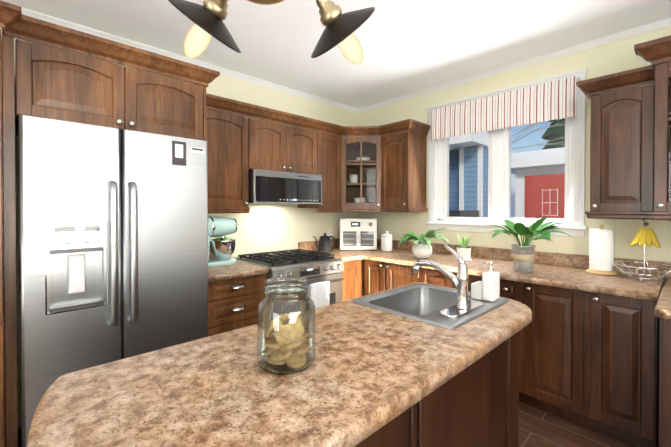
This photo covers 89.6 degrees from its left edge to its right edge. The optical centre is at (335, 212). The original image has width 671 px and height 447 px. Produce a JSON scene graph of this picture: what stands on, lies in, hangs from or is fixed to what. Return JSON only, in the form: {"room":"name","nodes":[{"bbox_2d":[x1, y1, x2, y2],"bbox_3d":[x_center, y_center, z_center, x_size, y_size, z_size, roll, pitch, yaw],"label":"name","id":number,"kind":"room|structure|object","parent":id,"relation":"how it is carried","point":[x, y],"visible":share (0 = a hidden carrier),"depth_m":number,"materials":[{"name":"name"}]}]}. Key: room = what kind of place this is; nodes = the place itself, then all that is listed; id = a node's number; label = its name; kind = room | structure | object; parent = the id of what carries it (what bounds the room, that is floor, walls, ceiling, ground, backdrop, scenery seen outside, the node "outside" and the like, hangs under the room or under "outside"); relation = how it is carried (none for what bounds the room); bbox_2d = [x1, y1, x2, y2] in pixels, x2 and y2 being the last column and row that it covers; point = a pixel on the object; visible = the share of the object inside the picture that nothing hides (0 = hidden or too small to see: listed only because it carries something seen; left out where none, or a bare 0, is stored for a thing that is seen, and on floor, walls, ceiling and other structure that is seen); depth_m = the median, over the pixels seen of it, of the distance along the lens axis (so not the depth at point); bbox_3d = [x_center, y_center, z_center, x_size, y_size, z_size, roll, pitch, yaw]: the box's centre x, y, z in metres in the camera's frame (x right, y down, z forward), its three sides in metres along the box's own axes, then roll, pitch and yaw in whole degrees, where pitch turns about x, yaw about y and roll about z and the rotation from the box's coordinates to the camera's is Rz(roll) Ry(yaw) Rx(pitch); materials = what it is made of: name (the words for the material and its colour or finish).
{"room":"kitchen","nodes":[
{"label":"kitchen","id":0,"kind":"room"},
{"bbox_2d":[0,28,358,427],"bbox_3d":[-1.655,0.035,2.500,5.520,2.600,0.160,-1,1,-43],"label":"wall","id":1,"kind":"structure","parent":0,"point":[261,228],"depth_m":3.34,"materials":[{"name":"paint"}]},
{"bbox_2d":[206,93,345,212],"bbox_3d":[-0.361,-0.447,3.318,2.186,0.890,0.420,-1,1,-43],"label":"upper cabinet","id":2,"kind":"object","parent":1,"relation":"attached to","point":[237,145],"depth_m":2.90,"materials":[{"name":"brown wood"}]},
{"bbox_2d":[248,169,321,203],"bbox_3d":[-0.534,-0.222,3.162,0.741,0.283,0.408,-1,1,-43],"label":"over-the-range microwave","id":3,"kind":"object","parent":2,"relation":"attached to","point":[272,187],"visible":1,"depth_m":2.97,"materials":[{"name":"grey metal"}]},
{"bbox_2d":[328,229,331,238],"bbox_3d":[-0.064,0.246,3.891,0.070,0.114,0.007,-1,1,-43],"label":"wall outlets","id":4,"kind":"object","parent":1,"relation":"attached to","point":[329,232],"visible":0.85,"depth_m":3.89,"materials":[{"name":"white plastic"}]},
{"bbox_2d":[1,0,670,108],"bbox_3d":[-0.122,-1.280,0.867,5.520,0.060,4.620,-1,1,-43],"label":"ceiling","id":5,"kind":"structure","parent":0,"point":[410,46],"depth_m":2.38,"materials":[{"name":"paint"}]},
{"bbox_2d":[168,0,374,63],"bbox_3d":[-0.180,-0.852,0.974,0.508,0.797,0.447,-1,1,-43],"label":"ceiling light","id":6,"kind":"object","parent":5,"relation":"hanging from","point":[207,17],"visible":1,"depth_m":0.96,"materials":[{"name":"brown metal"}]},
{"bbox_2d":[22,7,670,112],"bbox_3d":[-0.122,-1.229,0.868,5.200,0.042,4.300,-1,1,-43],"label":"crown molding","id":7,"kind":"structure","parent":5,"relation":"attached to","point":[650,27],"depth_m":2.74,"materials":[{"name":"white"}]},
{"bbox_2d":[18,401,658,446],"bbox_3d":[-0.122,1.380,0.893,5.520,0.060,4.620,-1,1,-43],"label":"floor","id":8,"kind":"structure","parent":0,"point":[537,427],"depth_m":2.05,"materials":[{"name":"wood"}]},
{"bbox_2d":[0,0,219,446],"bbox_3d":[-1.592,0.203,1.909,1.676,2.274,0.784,-1,1,-43],"label":"cabinet","id":9,"kind":"object","parent":8,"relation":"on","point":[54,83],"visible":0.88,"depth_m":1.74,"materials":[{"name":"brown wood"}]},
{"bbox_2d":[18,114,207,446],"bbox_3d":[-1.350,0.441,2.080,0.866,1.795,0.814,-1,1,-43],"label":"refrigerator","id":10,"kind":"object","parent":8,"relation":"on","point":[113,242],"visible":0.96,"depth_m":1.75,"materials":[{"name":"grey metal"}]},
{"bbox_2d":[208,274,265,336],"bbox_3d":[-0.906,0.896,2.661,0.473,0.874,0.644,-1,1,-43],"label":"base cabinet","id":11,"kind":"object","parent":8,"relation":"on","point":[233,303],"depth_m":2.42,"materials":[{"name":"brown wood"}]},
{"bbox_2d":[208,250,269,281],"bbox_3d":[-0.901,0.388,2.651,0.473,0.140,0.658,-1,1,-43],"label":"countertop","id":12,"kind":"structure","parent":11,"relation":"on","point":[238,269],"depth_m":2.49,"materials":[{"name":"laminate"}]},
{"bbox_2d":[208,216,237,267],"bbox_3d":[-0.959,0.222,2.702,0.356,0.389,0.255,-1,1,-43],"label":"stand mixer","id":13,"kind":"object","parent":12,"relation":"on","point":[222,248],"visible":0.71,"depth_m":2.69,"materials":[{"name":"teal metal"}]},
{"bbox_2d":[235,249,344,319],"bbox_3d":[-0.410,0.851,3.037,0.751,0.956,0.721,-1,1,-43],"label":"gas range","id":14,"kind":"object","parent":8,"relation":"on","point":[321,272],"visible":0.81,"depth_m":2.84,"materials":[{"name":"metal"}]},
{"bbox_2d":[309,280,328,308],"bbox_3d":[-0.137,0.718,2.827,0.200,0.277,0.042,-1,1,-43],"label":"dish towel","id":15,"kind":"object","parent":14,"relation":"hanging from","point":[319,291],"depth_m":2.81,"materials":[{"name":"white fabric"}]},
{"bbox_2d":[354,331,518,446],"bbox_3d":[0.089,0.909,1.291,1.630,0.874,0.600,-1,1,-43],"label":"kitchen island","id":16,"kind":"object","parent":8,"relation":"on","point":[475,404],"visible":0.08,"depth_m":1.30,"materials":[{"name":"brown wood"}]},
{"bbox_2d":[27,282,531,446],"bbox_3d":[0.095,0.452,1.222,1.790,0.040,0.697,-1,1,-43],"label":"island countertop","id":17,"kind":"structure","parent":16,"relation":"on","point":[369,371],"depth_m":0.85,"materials":[{"name":"laminate"}]},
{"bbox_2d":[257,277,314,373],"bbox_3d":[-0.141,0.315,0.975,0.166,0.237,0.166,-1,1,-43],"label":"cookie jar","id":18,"kind":"object","parent":17,"relation":"on","point":[284,350],"visible":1,"depth_m":0.96,"materials":[{"name":"clear glass"}]},
{"bbox_2d":[352,283,509,328],"bbox_3d":[0.465,0.516,1.636,0.595,0.190,0.525,-1,1,-43],"label":"sink basin","id":19,"kind":"object","parent":17,"relation":"in","point":[425,303],"visible":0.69,"depth_m":1.78,"materials":[{"name":"metal"}]},
{"bbox_2d":[471,261,499,301],"bbox_3d":[0.732,0.327,1.646,0.090,0.187,0.106,-1,1,-43],"label":"soap dispenser","id":20,"kind":"object","parent":19,"relation":"on","point":[487,288],"visible":1,"depth_m":1.61,"materials":[{"name":"white ceramic"}]},
{"bbox_2d":[411,243,483,317],"bbox_3d":[0.473,0.280,1.563,0.300,0.282,0.322,-1,1,-43],"label":"faucet","id":21,"kind":"object","parent":17,"relation":"on","point":[463,306],"visible":1,"depth_m":1.47,"materials":[{"name":"silver metal"}]},
{"bbox_2d":[341,260,659,446],"bbox_3d":[0.887,0.894,2.912,0.948,0.874,2.743,-1,1,-43],"label":"base cabinet","id":22,"kind":"object","parent":8,"relation":"on","point":[589,359],"visible":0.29,"depth_m":2.06,"materials":[{"name":"brown wood"}]},
{"bbox_2d":[298,239,664,300],"bbox_3d":[0.890,0.386,2.905,0.948,0.140,2.750,-1,1,-43],"label":"countertop","id":23,"kind":"structure","parent":22,"relation":"on","point":[563,270],"depth_m":2.54,"materials":[{"name":"laminate"}]},
{"bbox_2d":[313,233,334,251],"bbox_3d":[-0.121,0.312,3.568,0.306,0.192,0.160,-1,1,-43],"label":"gooseneck kettle","id":24,"kind":"object","parent":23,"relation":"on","point":[324,243],"visible":1,"depth_m":3.52,"materials":[{"name":"black metal"}]},
{"bbox_2d":[340,218,376,250],"bbox_3d":[0.248,0.234,3.758,0.400,0.345,0.356,0,1,2],"label":"air fryer oven","id":25,"kind":"object","parent":23,"relation":"on","point":[358,233],"visible":1,"depth_m":3.61,"materials":[{"name":"white plastic"}]},
{"bbox_2d":[381,231,391,251],"bbox_3d":[0.548,0.301,3.609,0.120,0.214,0.120,-1,1,-43],"label":"ceramic canister","id":26,"kind":"object","parent":23,"relation":"on","point":[386,241],"visible":1,"depth_m":3.56,"materials":[{"name":"white ceramic"}]},
{"bbox_2d":[398,228,448,258],"bbox_3d":[0.799,0.274,3.053,0.473,0.278,0.437,-1,1,-43],"label":"spider plant","id":27,"kind":"object","parent":23,"relation":"on","point":[422,250],"visible":1,"depth_m":3.01,"materials":[{"name":"green plant"}]},
{"bbox_2d":[456,234,471,260],"bbox_3d":[1.129,0.303,2.957,0.150,0.221,0.160,-1,1,-43],"label":"potted plant","id":28,"kind":"object","parent":23,"relation":"on","point":[463,251],"visible":0.83,"depth_m":2.91,"materials":[{"name":"white ceramic"}]},
{"bbox_2d":[490,215,571,272],"bbox_3d":[1.367,0.215,2.413,0.585,0.409,0.542,-1,1,-43],"label":"potted plant","id":29,"kind":"object","parent":23,"relation":"on","point":[522,255],"visible":1,"depth_m":2.37,"materials":[{"name":"green plant"}]},
{"bbox_2d":[585,225,617,275],"bbox_3d":[1.850,0.251,2.348,0.180,0.337,0.180,-1,1,-43],"label":"paper towel holder","id":30,"kind":"object","parent":23,"relation":"on","point":[601,249],"visible":1,"depth_m":2.30,"materials":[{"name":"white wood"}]},
{"bbox_2d":[612,219,670,281],"bbox_3d":[1.921,0.225,2.112,0.298,0.394,0.298,-1,1,-43],"label":"basket","id":31,"kind":"object","parent":23,"relation":"on","point":[644,235],"visible":1,"depth_m":2.12,"materials":[{"name":"silver metal"}]},
{"bbox_2d":[659,318,670,446],"bbox_3d":[2.117,0.907,1.565,1.012,0.874,0.845,-1,1,-43],"label":"base cabinet","id":32,"kind":"object","parent":8,"relation":"on","point":[665,389],"visible":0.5,"depth_m":1.51,"materials":[{"name":"brown wood"}]},
{"bbox_2d":[655,262,670,319],"bbox_3d":[2.100,0.399,1.556,1.043,0.140,0.863,-1,1,-43],"label":"countertop","id":33,"kind":"structure","parent":32,"relation":"on","point":[663,308],"depth_m":1.63,"materials":[{"name":"laminate"}]},
{"bbox_2d":[359,26,670,279],"bbox_3d":[1.880,0.033,2.663,0.160,2.600,4.460,-1,1,-43],"label":"wall","id":34,"kind":"structure","parent":0,"point":[611,58],"depth_m":2.70,"materials":[{"name":"paint"}]},
{"bbox_2d":[346,119,429,212],"bbox_3d":[0.552,-0.449,3.475,0.644,0.890,0.606,-1,1,-43],"label":"upper cabinet","id":35,"kind":"object","parent":34,"relation":"attached to","point":[364,168],"depth_m":3.49,"materials":[{"name":"brown wood"}]},
{"bbox_2d":[425,68,587,236],"bbox_3d":[1.448,-0.451,3.046,0.165,1.260,1.365,-1,1,-43],"label":"window","id":36,"kind":"structure","parent":34,"relation":"in","point":[499,176],"depth_m":3.00,"materials":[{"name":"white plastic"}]},
{"bbox_2d":[429,76,579,139],"bbox_3d":[1.394,-0.883,2.989,0.045,0.305,1.263,-1,1,-43],"label":"valance curtain","id":37,"kind":"object","parent":36,"relation":"attached to","point":[551,100],"visible":1,"depth_m":2.88,"materials":[{"name":"white fabric"}]},
{"bbox_2d":[588,63,659,214],"bbox_3d":[1.925,-0.440,2.253,0.328,0.864,0.312,-1,1,-43],"label":"upper cabinet","id":38,"kind":"object","parent":34,"relation":"attached to","point":[630,153],"depth_m":2.12,"materials":[{"name":"brown wood"}]},
{"label":"outside","id":39,"kind":"structure","parent":0,"visible":0},
{"bbox_2d":[510,174,515,217],"bbox_3d":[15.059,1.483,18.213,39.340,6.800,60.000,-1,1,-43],"label":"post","id":40,"kind":"object","parent":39,"point":[513,190],"depth_m":13.16,"materials":[{"name":"white wood"}]},
{"bbox_2d":[449,131,488,216],"bbox_3d":[0.655,-0.110,9.735,1.500,3.350,7.100,-1,1,-43],"label":"house","id":41,"kind":"structure","parent":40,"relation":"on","point":[480,207],"depth_m":7.48,"materials":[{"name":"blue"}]},
{"bbox_2d":[487,118,564,148],"bbox_3d":[7.666,-3.319,13.224,8.830,9.700,5.756,-1,1,-43],"label":"tree","id":42,"kind":"object","parent":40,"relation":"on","point":[559,134],"depth_m":14.38,"materials":[{"name":"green plant"}]},
{"bbox_2d":[511,147,564,217],"bbox_3d":[7.314,-0.016,8.808,3.300,3.180,5.000,-1,1,-43],"label":"shed","id":43,"kind":"object","parent":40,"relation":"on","point":[541,199],"depth_m":8.86,"materials":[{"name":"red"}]}
]}

